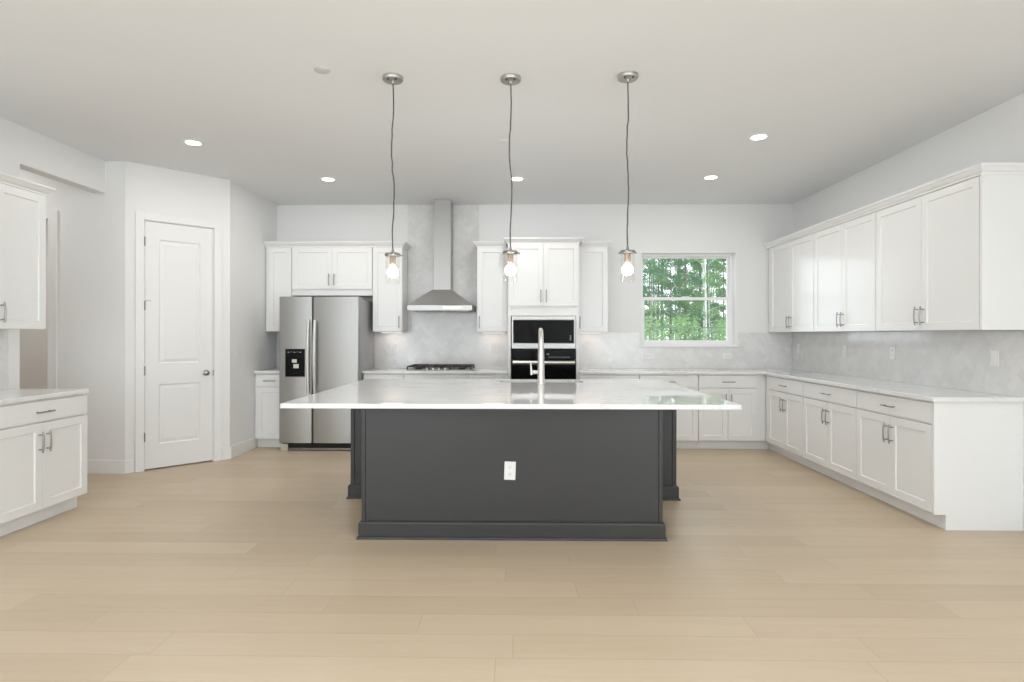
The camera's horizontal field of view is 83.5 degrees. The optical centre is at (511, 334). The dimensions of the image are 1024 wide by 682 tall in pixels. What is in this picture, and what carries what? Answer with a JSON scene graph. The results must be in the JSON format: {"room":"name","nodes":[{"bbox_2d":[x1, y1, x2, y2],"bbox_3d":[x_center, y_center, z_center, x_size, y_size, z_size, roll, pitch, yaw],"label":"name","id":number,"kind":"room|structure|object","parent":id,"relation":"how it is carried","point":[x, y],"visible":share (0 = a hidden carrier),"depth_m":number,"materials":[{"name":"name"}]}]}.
{"room":"kitchen","nodes":[
{"label":"kitchen","id":0,"kind":"room"},
{"bbox_2d":[20,221,47,388],"bbox_3d":[-4.888,-0.171,1.520,3.384,3.000,11.908,0,0,1],"label":"wall","id":1,"kind":"structure","parent":0,"point":[33,342],"depth_m":7.39,"materials":[{"name":"white paint"}]},
{"bbox_2d":[0,117,104,389],"bbox_3d":[-4.033,-0.169,0.530,0.120,3.000,9.951,0,0,1],"label":"wall","id":2,"kind":"structure","parent":0,"point":[21,147],"depth_m":4.74,"materials":[{"name":"white paint"}]},
{"bbox_2d":[0,330,7,388],"bbox_3d":[-3.922,0.188,4.028,0.008,0.458,0.850,0,0,1],"label":"backsplash","id":3,"kind":"structure","parent":2,"relation":"attached to","point":[3,333],"depth_m":4.42,"materials":[{"name":"stone"}]},
{"bbox_2d":[0,183,45,328],"bbox_3d":[-3.735,-0.559,4.003,0.355,1.030,0.838,0,0,1],"label":"upper cabinet","id":4,"kind":"object","parent":2,"relation":"attached to","point":[22,212],"visible":1,"depth_m":4.22,"materials":[{"name":"paint"}]},
{"bbox_2d":[0,171,55,195],"bbox_3d":[-3.743,-1.106,4.003,0.363,0.065,0.934,0,0,1],"label":"trim","id":5,"kind":"structure","parent":4,"relation":"on","point":[14,181],"depth_m":4.21,"materials":[{"name":"paint"}]},
{"bbox_2d":[20,161,124,459],"bbox_3d":[-5.069,-0.171,5.569,2.714,3.000,0.100,0,0,1],"label":"wall","id":6,"kind":"structure","parent":0,"point":[91,226],"depth_m":5.51,"materials":[{"name":"white paint"}]},
{"bbox_2d":[46,210,57,388],"bbox_3d":[-4.837,0.065,5.507,0.950,2.530,0.018,0,0,1],"label":"door frame","id":7,"kind":"structure","parent":6,"relation":"attached to","point":[51,215],"depth_m":5.49,"materials":[{"name":"paint"}]},
{"bbox_2d":[87,460,124,473],"bbox_3d":[-4.037,1.265,5.498,0.652,0.132,0.016,0,0,1],"label":"baseboard","id":8,"kind":"structure","parent":6,"relation":"attached to","point":[93,466],"depth_m":5.49,"materials":[{"name":"paint"}]},
{"bbox_2d":[125,161,229,460],"bbox_3d":[-3.408,-0.169,5.868,0.948,3.000,0.100,0,0,-44],"label":"wall","id":9,"kind":"structure","parent":0,"point":[148,189],"depth_m":5.77,"materials":[{"name":"white paint"}]},
{"bbox_2d":[124,447,230,473],"bbox_3d":[-3.369,1.266,5.826,0.960,0.132,0.016,0,0,-44],"label":"baseboard","id":10,"kind":"structure","parent":9,"relation":"attached to","point":[129,467],"depth_m":5.54,"materials":[{"name":"paint"}]},
{"bbox_2d":[135,212,221,472],"bbox_3d":[-3.404,0.068,5.859,0.783,2.527,0.118,0,0,-44],"label":"door frame","id":11,"kind":"structure","parent":9,"relation":"attached to","point":[140,217],"depth_m":5.59,"materials":[{"name":"paint"}]},
{"bbox_2d":[144,221,213,468],"bbox_3d":[-3.369,0.102,5.822,0.631,2.436,0.099,0,0,-44],"label":"door","id":12,"kind":"structure","parent":9,"relation":"in","point":[178,303],"depth_m":5.82,"materials":[{"name":"paint"}]},
{"bbox_2d":[230,180,276,446],"bbox_3d":[-3.075,-0.168,6.756,0.100,3.000,1.187,0,0,1],"label":"wall","id":13,"kind":"structure","parent":0,"point":[253,218],"depth_m":6.54,"materials":[{"name":"white paint"}]},
{"bbox_2d":[230,437,255,458],"bbox_3d":[-3.023,1.266,6.452,0.016,0.132,0.588,0,0,1],"label":"baseboard","id":14,"kind":"structure","parent":13,"relation":"attached to","point":[238,449],"depth_m":6.44,"materials":[{"name":"paint"}]},
{"bbox_2d":[0,447,1023,681],"bbox_3d":[-1.507,1.359,1.384,10.153,0.050,11.928,0,0,1],"label":"floor","id":15,"kind":"structure","parent":0,"point":[250,566],"depth_m":3.03,"materials":[{"name":"brown wood"}]},
{"bbox_2d":[0,393,86,536],"bbox_3d":[-3.583,0.890,4.019,0.670,0.882,0.838,0,0,1],"label":"base cabinet","id":16,"kind":"object","parent":15,"relation":"on","point":[43,442],"visible":1,"depth_m":4.01,"materials":[{"name":"paint"}]},
{"bbox_2d":[0,389,88,404],"bbox_3d":[-3.597,0.432,4.013,0.636,0.030,0.858,0,0,1],"label":"countertop","id":17,"kind":"structure","parent":16,"relation":"on","point":[7,396],"depth_m":4.09,"materials":[{"name":"white stone"}]},
{"bbox_2d":[255,373,280,446],"bbox_3d":[-2.845,0.891,7.013,0.355,0.882,0.645,0,0,1],"label":"base cabinet","id":18,"kind":"object","parent":15,"relation":"on","point":[266,384],"visible":0.54,"depth_m":6.74,"materials":[{"name":"paint"}]},
{"bbox_2d":[254,368,278,372],"bbox_3d":[-2.847,0.433,7.020,0.345,0.030,0.629,0,0,1],"label":"countertop","id":19,"kind":"structure","parent":18,"relation":"on","point":[271,370],"depth_m":6.71,"materials":[{"name":"white stone"}]},
{"bbox_2d":[279,297,373,450],"bbox_3d":[-2.213,0.445,6.908,0.922,1.776,0.804,0,0,1],"label":"refrigerator","id":20,"kind":"object","parent":15,"relation":"on","point":[326,343],"visible":0.92,"depth_m":6.58,"materials":[{"name":"silver metal"}]},
{"bbox_2d":[363,374,403,379],"bbox_3d":[-1.503,0.893,6.995,0.480,0.882,0.645,0,0,1],"label":"base cabinet","id":21,"kind":"object","parent":15,"relation":"on","point":[365,376],"visible":0.05,"depth_m":6.71,"materials":[{"name":"paint"}]},
{"bbox_2d":[404,374,468,378],"bbox_3d":[-0.883,0.894,6.987,0.757,0.882,0.645,0,0,1],"label":"base cabinet","id":22,"kind":"object","parent":15,"relation":"on","point":[406,376],"visible":0.09,"depth_m":6.71,"materials":[{"name":"paint"}]},
{"bbox_2d":[362,368,507,373],"bbox_3d":[-0.896,0.436,6.994,1.698,0.030,0.629,0,0,1],"label":"countertop","id":23,"kind":"structure","parent":22,"relation":"on","point":[374,370],"depth_m":6.68,"materials":[{"name":"white stone"}]},
{"bbox_2d":[406,364,473,370],"bbox_3d":[-0.862,0.395,7.012,0.770,0.053,0.520,0,0,1],"label":"gas cooktop","id":24,"kind":"object","parent":23,"relation":"in","point":[417,367],"visible":1,"depth_m":6.86,"materials":[{"name":"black metal"}]},
{"bbox_2d":[469,374,507,378],"bbox_3d":[-0.276,0.895,6.979,0.456,0.882,0.645,0,0,1],"label":"base cabinet","id":25,"kind":"object","parent":15,"relation":"on","point":[471,376],"visible":0.06,"depth_m":6.70,"materials":[{"name":"paint"}]},
{"bbox_2d":[346,409,680,541],"bbox_3d":[0.007,0.894,4.623,2.714,0.884,1.794,0,0,1],"label":"kitchen island","id":26,"kind":"object","parent":15,"relation":"on","point":[417,474],"visible":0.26,"depth_m":3.76,"materials":[{"name":"grey paint"}]},
{"bbox_2d":[504,461,515,479],"bbox_3d":[-0.013,0.889,3.755,0.078,0.122,0.009,0,0,1],"label":"wall outlet","id":27,"kind":"object","parent":26,"relation":"attached to","point":[509,467],"visible":1,"depth_m":3.75,"materials":[{"name":"white plastic"}]},
{"bbox_2d":[280,379,741,409],"bbox_3d":[-0.001,0.437,4.496,2.818,0.030,1.997,0,0,1],"label":"island countertop","id":28,"kind":"structure","parent":26,"relation":"on","point":[653,394],"depth_m":4.00,"materials":[{"name":"white stone"}]},
{"bbox_2d":[530,328,544,383],"bbox_3d":[0.259,0.179,5.091,0.127,0.487,0.261,0,0,20],"label":"faucet","id":29,"kind":"object","parent":28,"relation":"on","point":[541,371],"visible":1,"depth_m":4.98,"materials":[{"name":"silver metal"}]},
{"bbox_2d":[508,244,578,378],"bbox_3d":[0.370,0.134,6.973,0.830,2.405,0.650,0,0,1],"label":"tall cabinet","id":30,"kind":"object","parent":15,"relation":"on","point":[545,282],"visible":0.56,"depth_m":6.70,"materials":[{"name":"paint"}]},
{"bbox_2d":[511,349,575,378],"bbox_3d":[0.371,0.527,6.931,0.756,0.716,0.654,0,0,1],"label":"wall oven","id":31,"kind":"object","parent":30,"relation":"in","point":[558,363],"visible":0.56,"depth_m":6.67,"materials":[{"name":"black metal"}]},
{"bbox_2d":[512,316,574,347],"bbox_3d":[0.372,-0.031,6.922,0.742,0.376,0.472,0,0,1],"label":"microwave","id":32,"kind":"object","parent":30,"relation":"in","point":[558,331],"visible":0.97,"depth_m":6.69,"materials":[{"name":"silver metal"}]},
{"bbox_2d":[504,237,583,246],"bbox_3d":[0.372,-1.101,6.977,0.926,0.065,0.651,0,0,1],"label":"trim","id":33,"kind":"structure","parent":30,"relation":"on","point":[514,240],"depth_m":6.67,"materials":[{"name":"paint"}]},
{"bbox_2d":[579,374,638,378],"bbox_3d":[1.136,0.897,6.960,0.700,0.882,0.645,0,0,1],"label":"base cabinet","id":34,"kind":"object","parent":15,"relation":"on","point":[581,376],"visible":0.07,"depth_m":6.68,"materials":[{"name":"paint"}]},
{"bbox_2d":[639,374,697,448],"bbox_3d":[1.829,0.898,6.950,0.681,0.882,0.645,0,0,1],"label":"base cabinet","id":35,"kind":"object","parent":15,"relation":"on","point":[687,420],"visible":0.25,"depth_m":6.67,"materials":[{"name":"paint"}]},
{"bbox_2d":[696,374,768,448],"bbox_3d":[2.597,0.899,6.940,0.852,0.882,0.645,0,0,1],"label":"base cabinet","id":36,"kind":"object","parent":15,"relation":"on","point":[745,428],"visible":0.76,"depth_m":6.67,"materials":[{"name":"paint"}]},
{"bbox_2d":[766,375,810,467],"bbox_3d":[3.212,0.900,6.244,0.645,0.882,0.978,0,0,1],"label":"base cabinet","id":37,"kind":"object","parent":15,"relation":"on","point":[784,396],"visible":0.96,"depth_m":6.14,"materials":[{"name":"paint"}]},
{"bbox_2d":[803,381,865,492],"bbox_3d":[3.200,0.900,5.300,0.645,0.882,0.908,0,0,1],"label":"base cabinet","id":38,"kind":"object","parent":15,"relation":"on","point":[829,411],"visible":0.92,"depth_m":5.24,"materials":[{"name":"paint"}]},
{"bbox_2d":[856,390,1022,530],"bbox_3d":[3.187,0.900,4.389,0.645,0.882,0.912,0,0,1],"label":"base cabinet","id":39,"kind":"object","parent":15,"relation":"on","point":[947,465],"visible":1,"depth_m":3.94,"materials":[{"name":"paint"}]},
{"bbox_2d":[579,368,1023,401],"bbox_3d":[2.142,0.440,5.595,2.747,0.030,3.346,0,0,1],"label":"countertop","id":40,"kind":"structure","parent":39,"relation":"on","point":[915,391],"depth_m":5.15,"materials":[{"name":"white stone"}]},
{"bbox_2d":[0,0,1023,204],"bbox_3d":[-1.502,-1.716,1.469,10.153,0.100,12.098,0,0,1],"label":"ceiling","id":41,"kind":"structure","parent":0,"point":[839,89],"depth_m":3.91,"materials":[{"name":"white paint"}]},
{"bbox_2d":[182,139,204,146],"bbox_3d":[-2.761,-1.664,4.968,0.176,0.008,0.176,0,0,1],"label":"recessed light","id":42,"kind":"object","parent":41,"relation":"in","point":[191,142],"visible":1,"depth_m":4.95,"materials":[{"name":"white plastic"}]},
{"bbox_2d":[314,66,329,73],"bbox_3d":[-1.194,-1.662,3.602,0.100,0.006,0.100,0,0,1],"label":"cover plate","id":43,"kind":"object","parent":41,"relation":"attached to","point":[319,69],"visible":1,"depth_m":3.60,"materials":[{"name":"paint"}]},
{"bbox_2d":[319,177,336,181],"bbox_3d":[-1.966,-1.663,6.127,0.176,0.008,0.176,0,0,1],"label":"recessed light","id":44,"kind":"object","parent":41,"relation":"in","point":[327,179],"visible":1,"depth_m":6.13,"materials":[{"name":"white plastic"}]},
{"bbox_2d":[382,72,403,277],"bbox_3d":[-0.769,-0.997,3.701,0.134,1.336,0.134,0,0,1],"label":"pendant lamp","id":45,"kind":"object","parent":41,"relation":"hanging from","point":[390,78],"visible":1,"depth_m":3.69,"materials":[{"name":"silver metal"}]},
{"bbox_2d":[389,256,395,266],"bbox_3d":[-0.770,-0.475,3.701,0.042,0.067,0.042,0,0,1],"label":"socket","id":46,"kind":"object","parent":45,"relation":"attached to","point":[392,262],"depth_m":3.68,"materials":[{"name":"brown metal"}]},
{"bbox_2d":[500,73,520,274],"bbox_3d":[-0.009,-1.004,3.705,0.134,1.320,0.134,0,0,1],"label":"pendant lamp","id":47,"kind":"object","parent":41,"relation":"hanging from","point":[510,79],"visible":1,"depth_m":3.69,"materials":[{"name":"silver metal"}]},
{"bbox_2d":[507,254,513,263],"bbox_3d":[-0.010,-0.490,3.705,0.042,0.067,0.042,0,0,1],"label":"socket","id":48,"kind":"object","parent":47,"relation":"attached to","point":[510,257],"depth_m":3.69,"materials":[{"name":"brown metal"}]},
{"bbox_2d":[509,176,524,180],"bbox_3d":[0.053,-1.660,6.100,0.176,0.008,0.176,0,0,1],"label":"recessed light","id":49,"kind":"object","parent":41,"relation":"in","point":[516,178],"visible":0.93,"depth_m":6.08,"materials":[{"name":"white plastic"}]},
{"bbox_2d":[617,71,637,274],"bbox_3d":[0.741,-1.002,3.670,0.134,1.321,0.134,0,0,1],"label":"pendant lamp","id":50,"kind":"object","parent":41,"relation":"hanging from","point":[627,77],"visible":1,"depth_m":3.66,"materials":[{"name":"silver metal"}]},
{"bbox_2d":[624,253,630,263],"bbox_3d":[0.740,-0.488,3.670,0.042,0.067,0.042,0,0,1],"label":"socket","id":51,"kind":"object","parent":50,"relation":"attached to","point":[627,256],"depth_m":3.65,"materials":[{"name":"brown metal"}]},
{"bbox_2d":[702,175,719,179],"bbox_3d":[2.093,-1.657,6.032,0.176,0.008,0.176,0,0,1],"label":"recessed light","id":52,"kind":"object","parent":41,"relation":"in","point":[708,177],"visible":1,"depth_m":6.03,"materials":[{"name":"white plastic"}]},
{"bbox_2d":[747,133,769,140],"bbox_3d":[2.067,-1.657,4.803,0.176,0.008,0.176,0,0,1],"label":"recessed light","id":53,"kind":"object","parent":41,"relation":"in","point":[760,136],"visible":1,"depth_m":4.79,"materials":[{"name":"white plastic"}]},
{"bbox_2d":[277,204,791,368],"bbox_3d":[0.268,-0.163,7.400,6.769,3.000,0.190,0,0,1],"label":"wall","id":54,"kind":"structure","parent":0,"point":[743,230],"depth_m":7.29,"materials":[{"name":"white paint"}]},
{"bbox_2d":[266,247,297,331],"bbox_3d":[-2.849,-0.558,7.162,0.323,1.030,0.330,0,0,1],"label":"upper cabinet","id":55,"kind":"object","parent":54,"relation":"attached to","point":[278,259],"visible":0.7,"depth_m":7.01,"materials":[{"name":"paint"}]},
{"bbox_2d":[292,247,372,296],"bbox_3d":[-2.192,-0.777,7.133,0.984,0.589,0.370,0,0,1],"label":"upper cabinet","id":56,"kind":"object","parent":54,"relation":"attached to","point":[316,271],"visible":0.98,"depth_m":7.00,"materials":[{"name":"paint"}]},
{"bbox_2d":[264,241,410,250],"bbox_3d":[-2.149,-1.104,7.144,1.727,0.065,0.385,0,0,1],"label":"trim","id":57,"kind":"structure","parent":56,"relation":"on","point":[404,244],"depth_m":6.97,"materials":[{"name":"paint"}]},
{"bbox_2d":[373,247,407,331],"bbox_3d":[-1.516,-0.556,7.124,0.362,1.030,0.370,0,0,1],"label":"upper cabinet","id":58,"kind":"object","parent":54,"relation":"attached to","point":[389,293],"visible":1,"depth_m":6.99,"materials":[{"name":"paint"}]},
{"bbox_2d":[407,200,474,311],"bbox_3d":[-0.856,-0.975,7.056,0.776,1.376,0.503,0,0,1],"label":"range hood","id":59,"kind":"object","parent":54,"relation":"attached to","point":[442,298],"visible":1,"depth_m":7.03,"materials":[{"name":"silver metal"}]},
{"bbox_2d":[477,247,507,331],"bbox_3d":[-0.235,-0.554,7.107,0.378,1.030,0.370,0,0,1],"label":"upper cabinet","id":60,"kind":"object","parent":54,"relation":"attached to","point":[492,279],"visible":0.94,"depth_m":6.97,"materials":[{"name":"paint"}]},
{"bbox_2d":[473,241,505,247],"bbox_3d":[-0.272,-1.102,7.119,0.398,0.065,0.385,0,0,1],"label":"trim","id":61,"kind":"structure","parent":60,"relation":"on","point":[476,243],"depth_m":6.95,"materials":[{"name":"paint"}]},
{"bbox_2d":[276,205,791,368],"bbox_3d":[0.263,-0.619,7.300,6.557,2.084,0.008,0,0,1],"label":"backsplash","id":62,"kind":"structure","parent":54,"relation":"attached to","point":[431,337],"depth_m":7.31,"materials":[{"name":"stone"}]},
{"bbox_2d":[390,344,395,353],"bbox_3d":[-1.521,0.179,7.315,0.072,0.116,0.009,0,0,1],"label":"wall outlet","id":63,"kind":"object","parent":62,"relation":"attached to","point":[392,346],"visible":1,"depth_m":7.31,"materials":[{"name":"white plastic"}]},
{"bbox_2d":[645,353,653,358],"bbox_3d":[1.741,0.267,7.271,0.116,0.072,0.009,0,0,1],"label":"wall outlet","id":64,"kind":"object","parent":62,"relation":"attached to","point":[647,355],"visible":1,"depth_m":7.27,"materials":[{"name":"white plastic"}]},
{"bbox_2d":[723,353,731,358],"bbox_3d":[2.727,0.268,7.258,0.116,0.072,0.009,0,0,1],"label":"wall outlet","id":65,"kind":"object","parent":62,"relation":"attached to","point":[725,355],"visible":1,"depth_m":7.26,"materials":[{"name":"white plastic"}]},
{"bbox_2d":[579,247,607,331],"bbox_3d":[0.978,-0.552,7.090,0.372,1.030,0.370,0,0,1],"label":"upper cabinet","id":66,"kind":"object","parent":54,"relation":"attached to","point":[593,261],"visible":0.93,"depth_m":6.96,"materials":[{"name":"paint"}]},
{"bbox_2d":[581,241,611,246],"bbox_3d":[1.027,-1.100,7.101,0.371,0.065,0.385,0,0,1],"label":"trim","id":67,"kind":"structure","parent":66,"relation":"on","point":[583,243],"depth_m":6.93,"materials":[{"name":"paint"}]},
{"bbox_2d":[642,254,731,344],"bbox_3d":[2.242,-0.456,7.432,1.194,1.181,0.074,0,0,1],"label":"window","id":68,"kind":"structure","parent":54,"relation":"in","point":[728,257],"depth_m":7.40,"materials":[{"name":"white plastic"}]},
{"bbox_2d":[641,253,735,344],"bbox_3d":[2.241,-0.456,7.339,1.194,1.181,0.119,0,0,1],"label":"lining","id":69,"kind":"object","parent":54,"relation":"attached to","point":[733,254],"visible":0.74,"depth_m":7.30,"materials":[{"name":"white plastic"}]},
{"bbox_2d":[639,345,738,346],"bbox_3d":[2.240,0.140,7.325,1.254,0.019,0.148,0,0,1],"label":"sill","id":70,"kind":"structure","parent":54,"relation":"attached to","point":[639,345],"depth_m":7.25,"materials":[{"name":"white plastic"}]},
{"bbox_2d":[792,93,1023,530],"bbox_3d":[3.522,-0.159,1.357,0.100,3.000,11.808,0,0,1],"label":"wall","id":71,"kind":"structure","parent":0,"point":[995,135],"depth_m":4.86,"materials":[{"name":"white paint"}]},
{"bbox_2d":[769,233,813,331],"bbox_3d":[3.356,-0.560,6.676,0.350,1.053,1.150,0,0,1],"label":"upper cabinet","id":72,"kind":"object","parent":71,"relation":"attached to","point":[791,264],"visible":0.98,"depth_m":6.60,"materials":[{"name":"paint"}]},
{"bbox_2d":[814,212,875,331],"bbox_3d":[3.341,-0.560,5.569,0.350,1.053,1.060,0,0,1],"label":"upper cabinet","id":73,"kind":"object","parent":71,"relation":"attached to","point":[844,253],"visible":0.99,"depth_m":5.51,"materials":[{"name":"paint"}]},
{"bbox_2d":[792,330,1023,396],"bbox_3d":[3.523,0.198,5.575,0.008,0.458,3.353,0,0,1],"label":"backsplash","id":74,"kind":"structure","parent":71,"relation":"attached to","point":[960,360],"depth_m":4.90,"materials":[{"name":"stone"}]},
{"bbox_2d":[890,347,894,358],"bbox_3d":[3.510,0.166,5.287,0.009,0.116,0.072,0,0,1],"label":"wall outlet","id":75,"kind":"object","parent":74,"relation":"attached to","point":[892,349],"visible":1,"depth_m":5.28,"materials":[{"name":"white plastic"}]},
{"bbox_2d":[990,350,998,366],"bbox_3d":[3.494,0.169,4.151,0.011,0.116,0.072,0,0,1],"label":"light switch","id":76,"kind":"object","parent":74,"relation":"attached to","point":[994,354],"visible":1,"depth_m":4.14,"materials":[{"name":"white plastic"}]},
{"bbox_2d":[876,174,1023,330],"bbox_3d":[3.326,-0.560,4.457,0.350,1.053,1.159,0,0,1],"label":"upper cabinet","id":77,"kind":"object","parent":71,"relation":"attached to","point":[951,258],"visible":1,"depth_m":4.14,"materials":[{"name":"paint"}]},
{"bbox_2d":[763,163,1023,248],"bbox_3d":[3.344,-1.119,5.547,0.368,0.065,3.432,0,0,1],"label":"trim","id":78,"kind":"structure","parent":77,"relation":"on","point":[974,171],"depth_m":4.55,"materials":[{"name":"paint"}]},
{"label":"outside","id":79,"kind":"structure","parent":0,"visible":0},
{"bbox_3d":[18.049,1.837,41.021,85.000,0.250,67.482,0,0,1],"label":"ground","id":80,"kind":"structure","parent":79,"visible":0},
{"bbox_2d":[643,286,654,323],"bbox_3d":[5.716,-5.246,30.476,3.371,13.883,3.419,0,0,-24],"label":"pine tree","id":81,"kind":"object","parent":80,"relation":"on","point":[651,288],"visible":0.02,"depth_m":29.54,"materials":[{"name":"green plant"}]},
{"bbox_2d":[644,259,659,329],"bbox_3d":[7.966,-3.857,36.134,2.993,11.108,2.750,0,0,9],"label":"pine tree","id":82,"kind":"object","parent":80,"relation":"on","point":[644,259],"visible":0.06,"depth_m":35.78,"materials":[{"name":"green plant"}]},
{"bbox_2d":[643,259,665,333],"bbox_3d":[5.837,-4.548,25.842,2.784,12.487,2.680,0,0,26],"label":"pine tree","id":83,"kind":"object","parent":80,"relation":"on","point":[660,304],"visible":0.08,"depth_m":25.05,"materials":[{"name":"green plant"}]},
{"bbox_2d":[643,269,665,324],"bbox_3d":[6.503,-6.087,31.156,3.340,15.567,3.471,0,0,-14],"label":"pine tree","id":84,"kind":"object","parent":80,"relation":"on","point":[660,269],"visible":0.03,"depth_m":30.94,"materials":[{"name":"green plant"}]},
{"bbox_2d":[643,260,666,283],"bbox_3d":[5.943,-4.426,26.681,3.030,12.243,3.298,0,0,-22],"label":"pine tree","id":85,"kind":"object","parent":80,"relation":"on","point":[659,274],"visible":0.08,"depth_m":25.83,"materials":[{"name":"green plant"}]},
{"bbox_2d":[644,261,669,337],"bbox_3d":[11.118,-5.045,46.675,3.340,13.494,3.636,0,0,32],"label":"pine tree","id":86,"kind":"object","parent":80,"relation":"on","point":[647,261],"visible":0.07,"depth_m":46.77,"materials":[{"name":"green plant"}]},
{"bbox_2d":[645,263,672,334],"bbox_3d":[10.882,-4.557,44.084,2.437,12.519,2.900,0,0,-38],"label":"pine tree","id":87,"kind":"object","parent":80,"relation":"on","point":[654,292],"visible":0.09,"depth_m":43.90,"materials":[{"name":"green plant"}]},
{"bbox_2d":[645,259,674,331],"bbox_3d":[12.266,-4.538,47.403,2.892,12.485,2.430,0,0,36],"label":"pine tree","id":88,"kind":"object","parent":80,"relation":"on","point":[656,259],"visible":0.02,"depth_m":47.08,"materials":[{"name":"green plant"}]},
{"bbox_2d":[643,259,680,339],"bbox_3d":[7.691,-6.087,31.385,3.341,15.571,3.472,0,0,-2],"label":"pine tree","id":89,"kind":"object","parent":80,"relation":"on","point":[657,283],"visible":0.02,"depth_m":31.40,"materials":[{"name":"green plant"}]},
{"bbox_2d":[643,259,681,335],"bbox_3d":[8.136,-5.995,33.200,3.564,15.387,2.996,0,0,-42],"label":"pine tree","id":90,"kind":"object","parent":80,"relation":"on","point":[663,262],"visible":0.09,"depth_m":33.12,"materials":[{"name":"green plant"}]},
{"bbox_2d":[644,259,688,339],"bbox_3d":[9.161,-4.009,34.308,2.826,11.417,3.076,0,0,-35],"label":"pine tree","id":91,"kind":"object","parent":80,"relation":"on","point":[667,268],"visible":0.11,"depth_m":34.41,"materials":[{"name":"green plant"}]},
{"bbox_2d":[645,259,696,338],"bbox_3d":[8.090,-3.172,29.066,2.411,9.740,2.624,0,0,28],"label":"pine tree","id":92,"kind":"object","parent":80,"relation":"on","point":[671,302],"visible":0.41,"depth_m":28.90,"materials":[{"name":"green plant"}]},
{"bbox_2d":[657,259,695,338],"bbox_3d":[11.905,-6.115,41.764,3.593,15.639,3.097,0,0,45],"label":"pine tree","id":93,"kind":"object","parent":80,"relation":"on","point":[657,259],"visible":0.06,"depth_m":41.74,"materials":[{"name":"green plant"}]},
{"bbox_2d":[659,259,695,335],"bbox_3d":[11.446,-3.903,39.409,2.722,11.212,2.761,0,0,7],"label":"pine tree","id":94,"kind":"object","parent":80,"relation":"on","point":[678,259],"visible":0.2,"depth_m":39.77,"materials":[{"name":"green plant"}]},
{"bbox_2d":[668,260,697,339],"bbox_3d":[14.163,-4.210,47.817,2.873,11.835,2.914,0,0,25],"label":"pine tree","id":95,"kind":"object","parent":80,"relation":"on","point":[680,260],"visible":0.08,"depth_m":47.49,"materials":[{"name":"green plant"}]},
{"bbox_2d":[644,310,725,339],"bbox_3d":[16.660,-0.505,44.238,48.675,4.952,56.438,0,0,1],"label":"undergrowth","id":96,"kind":"object","parent":80,"relation":"on","point":[656,323],"visible":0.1,"depth_m":21.62,"materials":[{"name":"green plant"}]},
{"bbox_2d":[644,326,725,339],"bbox_3d":[7.199,0.736,14.905,20.040,1.920,0.040,0,0,1],"label":"metal fence","id":97,"kind":"object","parent":80,"relation":"on","point":[711,327],"visible":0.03,"depth_m":14.93,"materials":[{"name":"metal"}]},
{"bbox_2d":[660,259,718,339],"bbox_3d":[9.111,-4.946,29.676,3.581,13.291,3.290,0,0,-41],"label":"pine tree","id":98,"kind":"object","parent":80,"relation":"on","point":[677,271],"visible":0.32,"depth_m":29.29,"materials":[{"name":"green plant"}]},
{"bbox_2d":[676,262,704,335],"bbox_3d":[11.209,-5.062,35.190,2.480,13.531,3.210,0,0,27],"label":"pine tree","id":99,"kind":"object","parent":80,"relation":"on","point":[693,289],"visible":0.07,"depth_m":35.86,"materials":[{"name":"green plant"}]},
{"bbox_2d":[673,259,720,331],"bbox_3d":[10.949,-5.384,33.615,2.759,14.174,3.283,0,0,-44],"label":"pine tree","id":100,"kind":"object","parent":80,"relation":"on","point":[697,263],"visible":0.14,"depth_m":33.47,"materials":[{"name":"green plant"}]},
{"bbox_2d":[672,260,724,323],"bbox_3d":[12.619,-5.088,38.975,3.660,13.585,3.362,0,0,44],"label":"pine tree","id":101,"kind":"object","parent":80,"relation":"on","point":[718,303],"visible":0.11,"depth_m":38.77,"materials":[{"name":"green plant"}]},
{"bbox_2d":[677,259,725,339],"bbox_3d":[8.964,-4.956,26.434,2.968,13.312,2.856,0,0,-13],"label":"pine tree","id":102,"kind":"object","parent":80,"relation":"on","point":[704,280],"visible":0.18,"depth_m":26.36,"materials":[{"name":"green plant"}]},
{"bbox_2d":[682,259,725,339],"bbox_3d":[10.696,-4.545,31.173,2.681,12.495,2.786,0,0,9],"label":"pine tree","id":103,"kind":"object","parent":80,"relation":"on","point":[717,261],"visible":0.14,"depth_m":31.10,"materials":[{"name":"green plant"}]},
{"bbox_2d":[683,259,725,339],"bbox_3d":[9.554,-6.363,28.807,2.956,16.128,3.826,0,0,31],"label":"pine tree","id":104,"kind":"object","parent":80,"relation":"on","point":[714,285],"visible":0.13,"depth_m":28.02,"materials":[{"name":"green plant"}]},
{"bbox_2d":[696,261,722,339],"bbox_3d":[15.229,-4.813,43.732,2.539,13.044,3.022,0,0,45],"label":"pine tree","id":105,"kind":"object","parent":80,"relation":"on","point":[707,261],"visible":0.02,"depth_m":43.74,"materials":[{"name":"green plant"}]},
{"bbox_2d":[704,259,725,337],"bbox_3d":[13.859,-4.503,36.935,3.346,12.418,3.074,0,0,39],"label":"pine tree","id":106,"kind":"object","parent":80,"relation":"on","point":[722,259],"visible":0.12,"depth_m":37.04,"materials":[{"name":"green plant"}]},
{"bbox_2d":[707,266,725,333],"bbox_3d":[15.174,-4.510,40.246,2.669,12.438,2.773,0,0,4],"label":"pine tree","id":107,"kind":"object","parent":80,"relation":"on","point":[725,266],"visible":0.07,"depth_m":40.24,"materials":[{"name":"green plant"}]},
{"bbox_2d":[709,263,725,317],"bbox_3d":[13.562,-5.569,35.087,3.451,14.550,2.666,0,0,16],"label":"pine tree","id":108,"kind":"object","parent":80,"relation":"on","point":[715,267],"visible":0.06,"depth_m":34.98,"materials":[{"name":"green plant"}]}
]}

